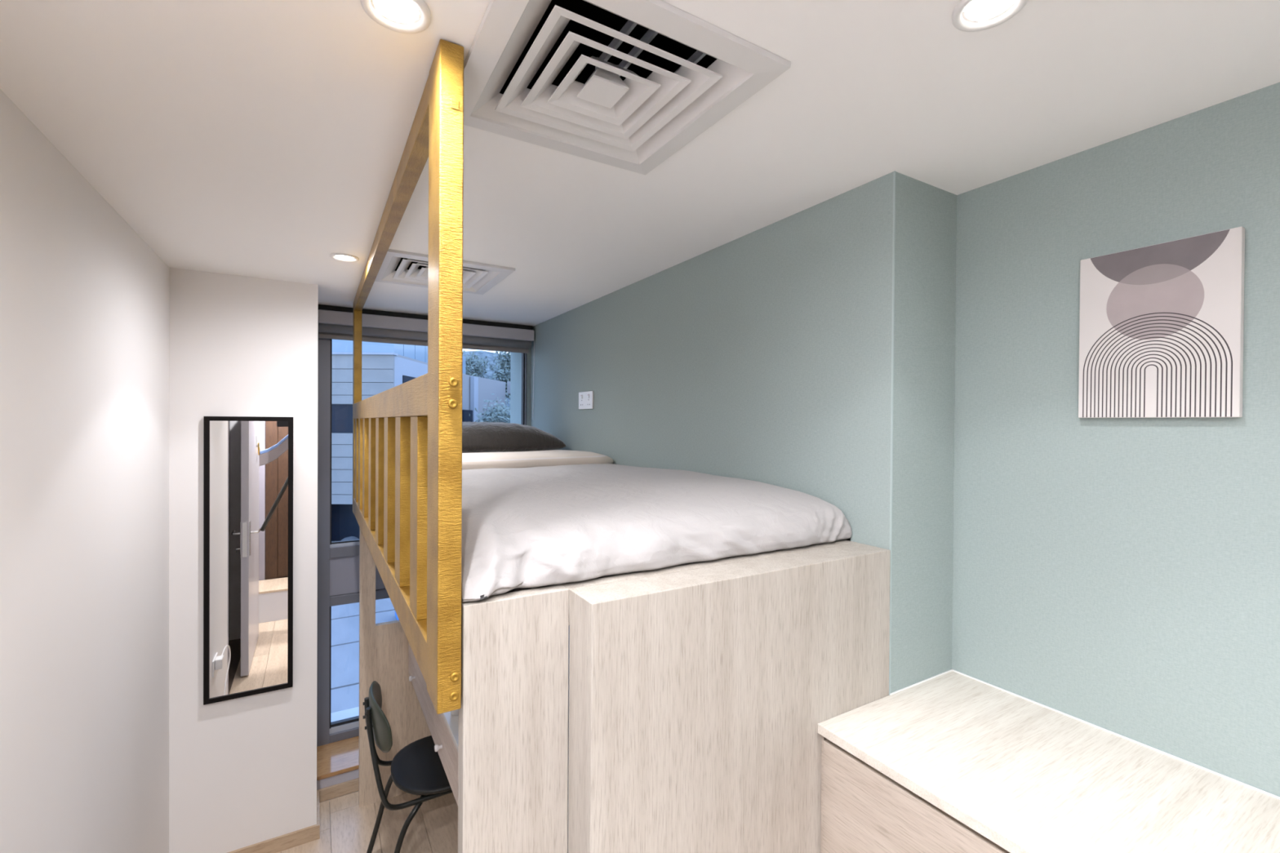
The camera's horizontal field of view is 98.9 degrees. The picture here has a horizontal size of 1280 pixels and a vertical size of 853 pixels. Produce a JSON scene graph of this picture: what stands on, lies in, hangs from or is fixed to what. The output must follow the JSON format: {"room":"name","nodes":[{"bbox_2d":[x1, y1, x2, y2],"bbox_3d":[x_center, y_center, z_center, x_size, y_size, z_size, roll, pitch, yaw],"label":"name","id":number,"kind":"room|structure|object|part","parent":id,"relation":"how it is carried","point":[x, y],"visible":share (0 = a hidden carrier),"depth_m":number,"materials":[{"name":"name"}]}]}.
{"room":"bedroom","nodes":[
{"label":"bedroom","id":0,"kind":"room"},
{"bbox_2d":[0,88,169,852],"bbox_3d":[-1.524,0.619,1.463,0.120,2.500,1.862,0,0,-31],"label":"wall","id":1,"kind":"structure","parent":0,"point":[85,300],"depth_m":1.36,"materials":[{"name":"white paint"}]},
{"bbox_2d":[168,267,318,852],"bbox_3d":[-1.955,0.608,2.691,0.634,2.500,0.888,0,0,-31],"label":"wall","id":2,"kind":"structure","parent":0,"point":[242,771],"depth_m":2.32,"materials":[{"name":"white paint"}]},
{"bbox_2d":[203,416,293,705],"bbox_3d":[-1.662,0.552,2.334,0.310,1.187,0.021,0,0,-31],"label":"wall mirror","id":3,"kind":"object","parent":2,"relation":"attached to","point":[248,460],"visible":1,"depth_m":2.33,"materials":[{"name":"black mirror"}]},
{"bbox_2d":[226,823,319,852],"bbox_3d":[-1.676,1.831,2.346,0.526,0.062,0.013,0,0,-31],"label":"baseboard","id":4,"kind":"structure","parent":2,"relation":"attached to","point":[280,843],"depth_m":2.41,"materials":[{"name":"brown wood"}]},
{"bbox_2d":[316,791,319,824],"bbox_3d":[-1.523,1.830,2.590,0.012,0.062,0.250,0,0,-31],"label":"baseboard","id":5,"kind":"structure","parent":2,"relation":"attached to","point":[317,793],"depth_m":2.58,"materials":[{"name":"brown wood"}]},
{"bbox_2d":[316,736,359,803],"bbox_3d":[-1.245,1.831,3.272,1.186,0.214,0.638,0,0,-31],"label":"ledge","id":6,"kind":"object","parent":2,"relation":"attached to","point":[338,762],"visible":0.24,"depth_m":2.79,"materials":[{"name":"brown wood"}]},
{"bbox_3d":[-1.090,1.832,3.011,1.186,0.058,0.015,0,0,-31],"label":"baseboard","id":7,"kind":"part","parent":6,"relation":"part of","materials":[{"name":"brown wood"}]},
{"bbox_2d":[316,326,527,746],"bbox_3d":[-1.283,0.556,3.318,1.162,2.336,0.195,0,0,-31],"label":"window","id":8,"kind":"structure","parent":2,"relation":"in","point":[338,562],"depth_m":2.97,"materials":[{"name":"grey metal"}]},
{"bbox_3d":[-1.229,0.687,3.277,1.091,0.058,0.065,0,0,-31],"label":"transom rail","id":9,"kind":"part","parent":8,"relation":"part of","materials":[{"name":"grey metal"}]},
{"bbox_3d":[-1.236,1.702,3.284,1.091,0.044,0.065,0,0,-31],"label":"rail","id":10,"kind":"part","parent":8,"relation":"part of","materials":[{"name":"grey metal"}]},
{"bbox_3d":[-1.230,0.820,3.278,1.091,0.208,0.043,0,0,-31],"label":"transom panel","id":11,"kind":"part","parent":8,"relation":"part of","materials":[{"name":"grey"}]},
{"bbox_3d":[-1.230,0.952,3.279,1.091,0.052,0.065,0,0,-31],"label":"transom rail","id":12,"kind":"part","parent":8,"relation":"part of","materials":[{"name":"grey metal"}]},
{"bbox_2d":[318,304,534,414],"bbox_3d":[-1.193,-0.340,3.193,1.181,0.599,0.105,0,0,-31],"label":"roller blind","id":13,"kind":"object","parent":8,"relation":"attached to","point":[335,322],"visible":0.85,"depth_m":3.09,"materials":[{"name":"black fabric"}]},
{"bbox_3d":[-0.674,-0.314,3.470,0.006,0.550,0.014,0,0,-31],"label":"pull cord","id":14,"kind":"part","parent":13,"relation":"part of","materials":[{"name":"white plastic"}]},
{"bbox_2d":[277,791,457,852],"bbox_3d":[0.090,1.925,0.814,2.237,0.080,4.970,0,0,-31],"label":"floor","id":15,"kind":"structure","parent":0,"point":[345,827],"depth_m":2.54,"materials":[{"name":"grey oak wood planks"}]},
{"bbox_2d":[362,680,452,852],"bbox_3d":[-0.868,1.464,2.316,0.538,0.806,0.431,0,0,-31],"label":"desk chair","id":16,"kind":"object","parent":15,"relation":"on","point":[416,769],"visible":0.73,"depth_m":2.19,"materials":[{"name":"black"}]},
{"bbox_3d":[-1.056,1.656,2.387,0.259,0.417,0.071,0,0,5],"label":"leg","id":17,"kind":"part","parent":16,"relation":"part of","materials":[{"name":"black metal"}]},
{"bbox_3d":[-1.053,1.162,2.202,0.066,0.204,0.390,0,0,-31],"label":"backrest","id":18,"kind":"part","parent":16,"relation":"part of","materials":[{"name":"grey plastic"}]},
{"bbox_3d":[-0.897,1.659,2.120,0.071,0.417,0.259,1,0,23],"label":"leg","id":19,"kind":"part","parent":16,"relation":"part of","materials":[{"name":"black metal"}]},
{"bbox_3d":[-0.838,1.428,2.333,0.405,0.032,0.410,0,0,-31],"label":"seat","id":20,"kind":"part","parent":16,"relation":"part of","materials":[{"name":"black"}]},
{"bbox_2d":[358,527,890,852],"bbox_3d":[-0.436,1.079,2.089,1.006,1.586,2.364,0,0,-31],"label":"bed","id":21,"kind":"object","parent":15,"relation":"on","point":[700,692],"visible":0.81,"depth_m":1.02,"materials":[{"name":"brown wood"}]},
{"bbox_3d":[-0.944,1.111,2.942,1.005,1.504,0.035,0,0,-31],"label":"panel","id":22,"kind":"part","parent":21,"relation":"part of","materials":[{"name":"brown wood"}]},
{"bbox_2d":[352,39,463,714],"bbox_3d":[-0.887,-0.088,1.860,0.038,1.078,2.284,0,0,-31],"label":"guard rail","id":23,"kind":"object","parent":21,"relation":"attached to","point":[407,436],"visible":1,"depth_m":0.94,"materials":[{"name":"gold metal"}]},
{"bbox_3d":[-1.446,-0.099,2.801,0.036,1.078,0.095,0,0,-31],"label":"post","id":24,"kind":"part","parent":23,"relation":"part of","materials":[{"name":"gold metal"}]},
{"bbox_3d":[-0.892,0.408,1.866,0.034,0.075,2.087,0,0,-31],"label":"rail","id":25,"kind":"part","parent":23,"relation":"part of","materials":[{"name":"beige wood"}]},
{"bbox_3d":[-0.889,-0.067,1.863,0.034,0.075,2.087,0,0,-31],"label":"rail","id":26,"kind":"part","parent":23,"relation":"part of","materials":[{"name":"brown wood"}]},
{"bbox_3d":[-0.885,-0.601,1.859,0.034,0.052,2.087,0,0,-31],"label":"rail","id":27,"kind":"part","parent":23,"relation":"part of","materials":[{"name":"brown wood"}]},
{"bbox_3d":[-0.330,-0.078,0.924,0.038,1.078,0.098,0,0,-31],"label":"post","id":28,"kind":"part","parent":23,"relation":"part of","materials":[{"name":"gold metal"}]},
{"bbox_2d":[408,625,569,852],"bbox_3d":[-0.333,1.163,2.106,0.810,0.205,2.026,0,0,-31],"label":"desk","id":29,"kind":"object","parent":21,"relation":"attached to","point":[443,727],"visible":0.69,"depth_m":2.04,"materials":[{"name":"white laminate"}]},
{"bbox_3d":[-1.080,1.192,2.594,0.026,0.025,0.025,0,0,-31],"label":"knob","id":30,"kind":"part","parent":29,"relation":"part of","materials":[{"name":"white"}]},
{"bbox_3d":[-0.995,1.167,2.495,0.018,0.183,0.679,0,0,-31],"label":"drawer","id":31,"kind":"part","parent":29,"relation":"part of","materials":[{"name":"brown wood"}]},
{"bbox_3d":[-0.752,1.198,2.044,0.026,0.025,0.025,0,0,-31],"label":"knob","id":32,"kind":"part","parent":29,"relation":"part of","materials":[{"name":"white"}]},
{"bbox_3d":[-0.649,1.173,1.914,0.018,0.183,0.668,0,0,-31],"label":"drawer","id":33,"kind":"part","parent":29,"relation":"part of","materials":[{"name":"brown wood"}]},
{"bbox_2d":[450,709,458,715],"bbox_3d":[-0.673,1.028,2.031,0.063,0.061,0.063,0,0,-31],"label":"cup","id":34,"kind":"object","parent":29,"relation":"on","point":[455,713],"visible":0.13,"depth_m":2.00,"materials":[{"name":"white plastic"}]},
{"bbox_3d":[-0.224,1.089,0.970,0.188,1.586,0.035,0,0,-31],"label":"recessed panel","id":35,"kind":"part","parent":21,"relation":"part of","materials":[{"name":"brown wood"}]},
{"bbox_3d":[0.234,1.090,1.167,0.799,1.586,0.093,0,0,-31],"label":"panel","id":36,"kind":"part","parent":21,"relation":"part of","materials":[{"name":"brown wood"}]},
{"bbox_3d":[-0.457,0.256,2.157,0.956,0.080,2.170,0,0,-31],"label":"mattress","id":37,"kind":"object","parent":21,"relation":"on","visible":0},
{"bbox_2d":[462,422,566,453],"bbox_3d":[-0.811,0.059,2.928,0.710,0.169,0.480,0,0,-31],"label":"pillow","id":38,"kind":"object","parent":37,"relation":"on","point":[477,437],"visible":0.54,"depth_m":2.78,"materials":[{"name":"grey fabric"}]},
{"bbox_2d":[461,463,852,602],"bbox_3d":[-0.196,0.223,1.705,0.984,0.134,1.293,0,0,-31],"label":"duvet","id":39,"kind":"object","parent":37,"relation":"on","point":[541,526],"visible":0.87,"depth_m":1.21,"materials":[{"name":"white fabric"}]},
{"bbox_2d":[462,449,613,469],"bbox_3d":[-0.663,0.152,2.492,0.980,0.081,0.698,0,0,-31],"label":"pillow","id":40,"kind":"object","parent":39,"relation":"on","point":[475,460],"visible":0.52,"depth_m":2.29,"materials":[{"name":"white fabric"}]},
{"bbox_2d":[817,669,1279,852],"bbox_3d":[1.053,1.275,0.586,0.518,1.237,1.746,0,0,-31],"label":"cabinet","id":41,"kind":"object","parent":15,"relation":"on","point":[952,761],"visible":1,"depth_m":1.04,"materials":[{"name":"brown wood"}]},
{"bbox_3d":[0.404,1.278,1.212,0.016,1.213,0.006,0,0,-31],"label":"panel","id":42,"kind":"part","parent":41,"relation":"part of","materials":[{"name":"brown wood"}]},
{"bbox_3d":[0.625,1.259,0.837,0.020,1.138,0.858,0,0,-31],"label":"door","id":43,"kind":"part","parent":41,"relation":"part of","materials":[{"name":"brown wood"}]},
{"bbox_2d":[0,0,1279,326],"bbox_3d":[-0.021,-0.812,1.014,2.437,0.410,5.720,0,0,-31],"label":"ceiling","id":44,"kind":"structure","parent":0,"point":[261,139],"depth_m":1.10,"materials":[{"name":"white paint"}]},
{"bbox_2d":[329,253,359,262],"bbox_3d":[-1.100,-0.629,2.040,0.096,0.008,0.096,0,0,-31],"label":"recessed light","id":45,"kind":"object","parent":44,"relation":"in","point":[348,258],"visible":1,"depth_m":2.04,"materials":[{"name":"white plastic"}]},
{"bbox_2d":[360,0,431,33],"bbox_3d":[-0.359,-0.615,0.808,0.096,0.008,0.096,0,0,-31],"label":"recessed light","id":46,"kind":"object","parent":44,"relation":"in","point":[399,11],"visible":1,"depth_m":0.82,"materials":[{"name":"white plastic"}]},
{"bbox_2d":[374,248,515,294],"bbox_3d":[-0.827,-0.736,2.260,0.486,0.232,0.486,0,0,-31],"label":"ceiling vent","id":47,"kind":"object","parent":44,"relation":"in","point":[397,267],"visible":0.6,"depth_m":2.26,"materials":[{"name":"white metal"}]},
{"bbox_2d":[463,0,791,174],"bbox_3d":[-0.068,-0.722,1.004,0.472,0.232,0.472,0,0,-31],"label":"ceiling vent","id":48,"kind":"object","parent":44,"relation":"in","point":[628,85],"visible":1,"depth_m":1.01,"materials":[{"name":"white metal"}]},
{"bbox_3d":[-0.069,-0.629,1.005,0.072,0.034,0.072,0,0,-31],"label":"plate","id":49,"kind":"part","parent":48,"relation":"part of","materials":[{"name":"white metal"}]},
{"bbox_2d":[951,0,1027,31],"bbox_3d":[0.508,-0.609,0.796,0.096,0.008,0.096,0,0,-31],"label":"recessed light","id":50,"kind":"object","parent":44,"relation":"in","point":[980,11],"visible":1,"depth_m":0.81,"materials":[{"name":"white plastic"}]},
{"bbox_2d":[530,82,1279,796],"bbox_3d":[0.695,0.633,1.584,0.416,2.500,5.500,0,0,-31],"label":"wall","id":51,"kind":"structure","parent":0,"point":[1121,576],"depth_m":1.33,"materials":[{"name":"teal paint"}]},
{"bbox_2d":[510,348,530,426],"bbox_3d":[-0.810,0.556,3.684,0.024,2.336,0.350,0,0,-31],"label":"wall window reveal","id":52,"kind":"structure","parent":51,"relation":"in","point":[516,357],"depth_m":3.68,"materials":[{"name":"grey paint"}]},
{"bbox_2d":[578,391,593,409],"bbox_3d":[-0.278,-0.134,2.803,0.012,0.090,0.166,0,0,-31],"label":"wall socket","id":53,"kind":"object","parent":51,"relation":"attached to","point":[585,398],"visible":1,"depth_m":2.79,"materials":[{"name":"white plastic"}]},
{"bbox_2d":[888,170,895,695],"bbox_3d":[0.609,0.035,1.325,0.003,1.300,0.004,0,0,-31],"label":"trim","id":54,"kind":"structure","parent":51,"relation":"attached to","point":[894,172],"depth_m":1.32,"materials":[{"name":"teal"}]},
{"bbox_2d":[1078,226,1244,417],"bbox_3d":[1.037,-0.191,1.105,0.020,0.347,0.245,0,0,-31],"label":"picture","id":55,"kind":"object","parent":51,"relation":"attached to","point":[1162,325],"visible":1,"depth_m":1.08,"materials":[{"name":"white paper"}]},
{"label":"outside","id":56,"kind":"structure","parent":0,"visible":0},
{"bbox_2d":[330,541,396,713],"bbox_3d":[-18.809,4.480,60.946,110.000,0.300,116.100,0,0,-31],"label":"ground","id":57,"kind":"structure","parent":56,"point":[344,684],"depth_m":11.63,"materials":[{"name":"grey"}]},
{"bbox_2d":[341,536,358,540],"bbox_3d":[-11.264,4.506,21.209,0.757,0.460,0.663,1,0,26],"label":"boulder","id":58,"kind":"object","parent":57,"relation":"on","point":[349,537],"visible":0.28,"depth_m":21.12,"materials":[{"name":"grey stone"}]},
{"bbox_2d":[331,339,427,541],"bbox_3d":[-16.713,0.315,22.714,14.580,8.600,3.580,0,0,0],"label":"neighboring building","id":59,"kind":"structure","parent":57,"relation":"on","point":[382,371],"depth_m":21.02,"materials":[{"name":"pale cladding panels"},{"name":"dark glass"}]},
{"bbox_3d":[-10.874,2.807,21.081,2.770,0.360,0.120,0,0,0],"label":"facade panel","id":60,"kind":"part","parent":59,"relation":"part of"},
{"bbox_3d":[-10.871,2.377,21.078,2.770,0.460,0.120,0,0,0],"label":"facade panel","id":61,"kind":"part","parent":59,"relation":"part of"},
{"bbox_3d":[-10.868,1.897,21.075,2.770,0.460,0.120,0,0,0],"label":"facade panel","id":62,"kind":"part","parent":59,"relation":"part of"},
{"bbox_3d":[-10.865,1.417,21.071,2.770,0.460,0.120,0,0,0],"label":"facade panel","id":63,"kind":"part","parent":59,"relation":"part of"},
{"bbox_3d":[-10.862,0.937,21.068,2.770,0.460,0.120,0,0,0],"label":"facade panel","id":64,"kind":"part","parent":59,"relation":"part of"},
{"bbox_3d":[-10.858,0.477,21.064,2.770,0.420,0.120,0,0,0],"label":"facade panel","id":65,"kind":"part","parent":59,"relation":"part of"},
{"bbox_3d":[-11.687,-3.389,21.092,1.440,1.100,0.030,0,0,0],"label":"balcony pane","id":66,"kind":"part","parent":59,"relation":"part of","materials":[{"name":"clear glass"}]},
{"bbox_3d":[-10.848,-1.028,21.054,2.770,0.330,0.120,0,0,0],"label":"facade panel","id":67,"kind":"part","parent":59,"relation":"part of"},
{"bbox_3d":[-10.845,-1.448,21.051,2.770,0.470,0.120,0,0,0],"label":"facade panel","id":68,"kind":"part","parent":59,"relation":"part of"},
{"bbox_3d":[-10.842,-1.948,21.047,2.770,0.490,0.120,0,0,0],"label":"facade panel","id":69,"kind":"part","parent":59,"relation":"part of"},
{"bbox_3d":[-10.838,-2.483,21.043,2.770,0.540,0.120,0,0,0],"label":"facade panel","id":70,"kind":"part","parent":59,"relation":"part of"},
{"bbox_3d":[-10.187,-3.379,21.092,1.440,1.100,0.030,0,0,0],"label":"balcony pane","id":71,"kind":"part","parent":59,"relation":"part of","materials":[{"name":"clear glass"}]},
{"bbox_2d":[394,343,505,422],"bbox_3d":[-11.560,0.355,29.098,5.167,8.500,15.723,0,0,1],"label":"side wing","id":72,"kind":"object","parent":57,"relation":"on","point":[475,389],"visible":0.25,"depth_m":30.99,"materials":[{"name":"white painted render"},{"name":"dark glass"}]},
{"bbox_3d":[-9.748,-3.332,21.927,0.060,1.000,1.100,0,0,0],"label":"roof pane","id":73,"kind":"part","parent":72,"relation":"part of","materials":[{"name":"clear glass"}]},
{"bbox_3d":[-9.748,-3.340,23.077,0.060,1.000,1.100,0,0,0],"label":"roof pane","id":74,"kind":"part","parent":72,"relation":"part of","materials":[{"name":"clear glass"}]},
{"bbox_3d":[-9.747,-3.349,24.227,0.060,1.000,1.100,0,0,0],"label":"roof pane","id":75,"kind":"part","parent":72,"relation":"part of","materials":[{"name":"clear glass"}]},
{"bbox_3d":[-9.747,-3.357,25.377,0.060,1.000,1.100,0,0,0],"label":"roof pane","id":76,"kind":"part","parent":72,"relation":"part of","materials":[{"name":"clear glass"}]},
{"bbox_3d":[-9.747,-3.389,29.977,0.060,1.000,1.100,0,0,0],"label":"roof pane","id":77,"kind":"part","parent":72,"relation":"part of","materials":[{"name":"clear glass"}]},
{"bbox_2d":[469,393,510,422],"bbox_3d":[-6.939,1.479,27.920,4.226,6.336,4.298,0,0,-31],"label":"tree","id":78,"kind":"object","parent":57,"relation":"on","point":[498,414],"visible":0.23,"depth_m":27.20,"materials":[{"name":"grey plant"}]},
{"bbox_2d":[506,381,510,394],"bbox_3d":[-1.431,0.831,38.607,14.850,7.550,4.800,0,0,0],"label":"block","id":79,"kind":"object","parent":57,"relation":"on","point":[508,382],"visible":0.03,"depth_m":36.18,"materials":[{"name":"grey"}]},
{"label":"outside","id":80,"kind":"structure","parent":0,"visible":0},
{"bbox_2d":[463,351,510,414],"bbox_3d":[-4.980,-2.892,68.481,91.761,13.559,79.573,0,0,-31],"label":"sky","id":81,"kind":"structure","parent":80,"point":[490,357],"depth_m":63.60,"materials":[{"name":"blue"}]},
{"bbox_2d":[462,350,490,377],"bbox_3d":[-14.695,-3.082,44.157,5.066,6.722,5.833,0,0,-13],"label":"tree","id":82,"kind":"object","parent":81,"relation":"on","point":[473,366],"visible":0.26,"depth_m":44.85,"materials":[{"name":"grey plant"}]},
{"bbox_2d":[486,351,511,399],"bbox_3d":[-10.229,-3.385,45.880,5.037,7.364,5.403,1,1,41],"label":"tree","id":83,"kind":"object","parent":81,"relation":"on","point":[504,371],"visible":0.27,"depth_m":45.15,"materials":[{"name":"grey plant"}]}
]}

